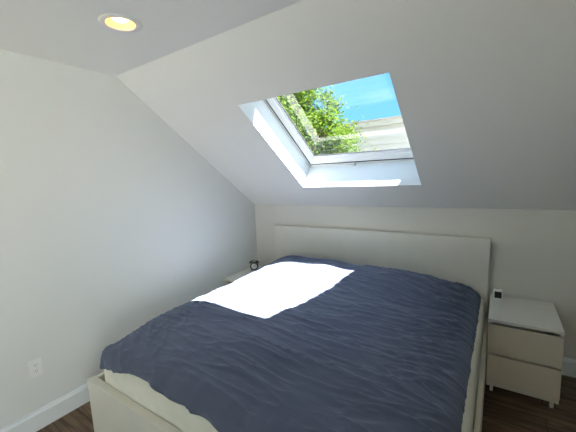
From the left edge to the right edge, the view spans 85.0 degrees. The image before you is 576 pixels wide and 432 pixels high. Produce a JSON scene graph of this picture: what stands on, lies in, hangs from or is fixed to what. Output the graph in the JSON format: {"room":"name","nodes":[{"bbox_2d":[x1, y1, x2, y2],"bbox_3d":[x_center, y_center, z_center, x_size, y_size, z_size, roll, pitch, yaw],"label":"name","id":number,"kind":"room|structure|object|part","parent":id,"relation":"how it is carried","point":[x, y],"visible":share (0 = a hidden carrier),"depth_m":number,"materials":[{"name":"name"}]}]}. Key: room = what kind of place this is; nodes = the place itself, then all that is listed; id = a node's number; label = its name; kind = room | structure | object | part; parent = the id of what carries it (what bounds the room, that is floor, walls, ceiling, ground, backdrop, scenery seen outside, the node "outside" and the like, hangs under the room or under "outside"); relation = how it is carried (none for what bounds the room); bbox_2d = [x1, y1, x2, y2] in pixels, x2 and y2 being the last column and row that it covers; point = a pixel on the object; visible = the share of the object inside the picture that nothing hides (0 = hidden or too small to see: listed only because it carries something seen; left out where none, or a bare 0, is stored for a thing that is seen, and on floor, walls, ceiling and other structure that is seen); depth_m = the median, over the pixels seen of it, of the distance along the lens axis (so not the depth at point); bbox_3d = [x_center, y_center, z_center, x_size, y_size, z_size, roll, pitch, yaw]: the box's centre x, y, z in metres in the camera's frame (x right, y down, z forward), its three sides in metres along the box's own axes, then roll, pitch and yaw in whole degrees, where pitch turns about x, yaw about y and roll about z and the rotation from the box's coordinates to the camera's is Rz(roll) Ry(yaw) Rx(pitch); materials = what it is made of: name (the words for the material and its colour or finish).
{"room":"bedroom","nodes":[
{"label":"bedroom","id":0,"kind":"room"},
{"bbox_2d":[0,49,257,428],"bbox_3d":[-1.895,0.253,1.712,0.120,2.382,5.200,2,9,34],"label":"wall","id":1,"kind":"structure","parent":0,"point":[111,222],"depth_m":2.27,"materials":[{"name":"white paint"}]},
{"bbox_2d":[28,357,43,378],"bbox_3d":[-1.632,0.984,2.034,0.010,0.116,0.072,2,9,34],"label":"wall outlet","id":2,"kind":"object","parent":1,"relation":"attached to","point":[35,367],"visible":1,"depth_m":2.03,"materials":[{"name":"white plastic"}]},
{"bbox_2d":[0,383,89,431],"bbox_3d":[-1.788,1.369,1.821,0.014,0.134,5.200,2,9,34],"label":"baseboard","id":3,"kind":"structure","parent":1,"relation":"attached to","point":[38,419],"depth_m":2.11,"materials":[{"name":"white paint"}]},
{"bbox_2d":[0,0,302,75],"bbox_3d":[-0.429,-0.733,-0.448,4.886,0.001,3.780,2,9,34],"label":"ceiling","id":4,"kind":"structure","parent":0,"point":[68,32],"depth_m":1.64,"materials":[{"name":"white paint"}]},
{"bbox_2d":[98,13,141,32],"bbox_3d":[-0.855,-1.024,1.596,0.202,0.098,0.202,2,9,34],"label":"recessed light","id":5,"kind":"object","parent":4,"relation":"in","point":[118,22],"visible":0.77,"depth_m":1.61,"materials":[{"name":"white metal"}]},
{"bbox_3d":[-0.855,-1.030,1.596,0.084,0.082,0.084,2,9,34],"label":"bulb","id":6,"kind":"part","parent":5,"relation":"part of","materials":[{"name":"beige glass"}]},
{"bbox_2d":[37,359,575,431],"bbox_3d":[0.143,1.564,0.551,4.886,0.100,5.440,2,9,34],"label":"floor","id":7,"kind":"structure","parent":0,"point":[504,410],"depth_m":2.04,"materials":[{"name":"brown wood"}]},
{"bbox_2d":[224,266,261,285],"bbox_3d":[-0.412,0.890,3.575,0.290,0.497,0.545,2,9,34],"label":"nightstand","id":8,"kind":"object","parent":7,"relation":"on","point":[228,280],"visible":0.11,"depth_m":3.46,"materials":[{"name":"white wood"}]},
{"bbox_2d":[249,260,258,270],"bbox_3d":[-0.385,0.566,3.599,0.114,0.136,0.051,-2,8,2],"label":"alarm clock","id":9,"kind":"object","parent":8,"relation":"on","point":[254,265],"visible":0.96,"depth_m":3.58,"materials":[{"name":"black metal"}]},
{"bbox_2d":[87,225,489,431],"bbox_3d":[0.174,0.778,2.253,2.088,1.010,2.122,2,9,34],"label":"frame","id":10,"kind":"object","parent":7,"relation":"on","point":[464,260],"visible":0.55,"depth_m":2.65,"materials":[{"name":"white wood"}]},
{"bbox_3d":[-0.654,1.015,2.851,0.028,0.260,2.025,2,9,34],"label":"rail","id":11,"kind":"part","parent":10,"relation":"part of","materials":[{"name":"beige wood"}]},
{"bbox_3d":[-0.379,1.237,1.439,2.070,0.364,0.048,2,9,34],"label":"footboard","id":12,"kind":"part","parent":10,"relation":"part of","materials":[{"name":"white wood"}]},
{"bbox_2d":[104,298,484,431],"bbox_3d":[0.189,0.901,2.248,2.001,0.330,2.008,2,9,34],"label":"mattress","id":13,"kind":"object","parent":10,"relation":"on","point":[139,390],"visible":0.06,"depth_m":1.64,"materials":[{"name":"white fabric"}]},
{"bbox_2d":[99,255,480,431],"bbox_3d":[0.135,0.668,2.221,2.030,0.326,2.039,2,9,34],"label":"duvet","id":14,"kind":"object","parent":13,"relation":"on","point":[294,343],"visible":1,"depth_m":1.72,"materials":[{"name":"blue fabric"}]},
{"bbox_3d":[0.745,0.639,3.108,2.079,1.010,0.047,2,9,34],"label":"headboard","id":15,"kind":"part","parent":10,"relation":"part of","materials":[{"name":"white wood"}]},
{"bbox_3d":[1.044,1.084,1.717,0.026,0.264,2.025,2,9,34],"label":"rail","id":16,"kind":"part","parent":10,"relation":"part of","materials":[{"name":"white wood"}]},
{"bbox_2d":[486,294,564,407],"bbox_3d":[1.671,0.939,2.260,0.393,0.550,0.497,2,9,34],"label":"nightstand","id":17,"kind":"object","parent":7,"relation":"on","point":[525,346],"visible":1,"depth_m":2.07,"materials":[{"name":"white wood"}]},
{"bbox_2d":[493,289,502,299],"bbox_3d":[1.615,0.604,2.420,0.062,0.078,0.033,1,9,28],"label":"digital clock","id":18,"kind":"object","parent":17,"relation":"on","point":[497,293],"visible":1,"depth_m":2.41,"materials":[{"name":"white plastic"}]},
{"bbox_3d":[1.803,0.888,2.455,0.354,0.470,0.008,2,9,34],"label":"panel","id":19,"kind":"part","parent":17,"relation":"part of","materials":[{"name":"white wood"}]},
{"bbox_3d":[1.544,1.054,2.077,0.391,0.199,0.018,2,9,34],"label":"drawer","id":20,"kind":"part","parent":17,"relation":"part of","materials":[{"name":"wood"}]},
{"bbox_3d":[1.534,0.841,2.049,0.391,0.207,0.018,2,9,34],"label":"drawer","id":21,"kind":"part","parent":17,"relation":"part of","materials":[{"name":"wood"}]},
{"bbox_3d":[1.658,0.677,2.225,0.393,0.020,0.497,2,9,34],"label":"panel","id":22,"kind":"part","parent":17,"relation":"part of","materials":[{"name":"white wood"}]},
{"bbox_3d":[1.831,0.930,2.163,0.018,0.480,0.471,2,9,34],"label":"panel","id":23,"kind":"part","parent":17,"relation":"part of","materials":[{"name":"white wood"}]},
{"bbox_2d":[116,0,575,209],"bbox_3d":[1.071,-0.523,1.812,4.886,1.144,1.540,2,9,34],"label":"ceiling","id":24,"kind":"structure","parent":0,"point":[485,90],"depth_m":1.79,"materials":[{"name":"white paint"}]},
{"bbox_2d":[238,100,420,186],"bbox_3d":[0.380,-0.631,2.418,1.111,0.861,1.038,2,9,34],"label":"trim","id":25,"kind":"structure","parent":24,"relation":"attached to","point":[394,173],"depth_m":2.75,"materials":[{"name":"white paint"}]},
{"bbox_2d":[254,204,575,359],"bbox_3d":[1.586,0.545,2.650,4.886,1.237,0.120,2,9,34],"label":"wall","id":26,"kind":"structure","parent":0,"point":[533,252],"depth_m":2.47,"materials":[{"name":"white paint"}]},
{"bbox_2d":[487,342,575,377],"bbox_3d":[1.574,1.100,2.667,4.618,0.134,0.014,2,9,34],"label":"baseboard","id":27,"kind":"structure","parent":26,"relation":"attached to","point":[568,365],"depth_m":2.32,"materials":[{"name":"white paint"}]},
{"bbox_3d":[1.203,-0.681,2.001,5.446,1.592,2.142,2,9,34],"label":"roof","id":28,"kind":"structure","parent":0,"visible":0},
{"bbox_2d":[264,97,413,165],"bbox_3d":[0.427,-0.773,2.481,1.181,0.762,0.990,2,9,34],"label":"window","id":29,"kind":"structure","parent":28,"relation":"in","point":[398,154],"depth_m":2.79,"materials":[{"name":"white plastic"}]},
{"label":"outside","id":30,"kind":"structure","parent":0,"visible":0},
{"bbox_3d":[16.988,0.325,29.276,80.000,0.100,59.000,2,9,34],"label":"lawn","id":31,"kind":"structure","parent":30,"visible":0},
{"bbox_2d":[277,85,375,154],"bbox_3d":[0.013,-0.247,9.044,4.554,7.893,5.128,-10,10,-43],"label":"tree","id":32,"kind":"object","parent":31,"relation":"on","point":[311,124],"visible":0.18,"depth_m":7.52,"materials":[{"name":"green plant"}]},
{"bbox_2d":[338,115,409,152],"bbox_3d":[8.097,-0.027,9.716,12.380,6.525,4.300,2,9,34],"label":"neighbor house","id":33,"kind":"structure","parent":31,"relation":"on","point":[388,132],"depth_m":10.25,"materials":[{"name":"grey"}]}
]}

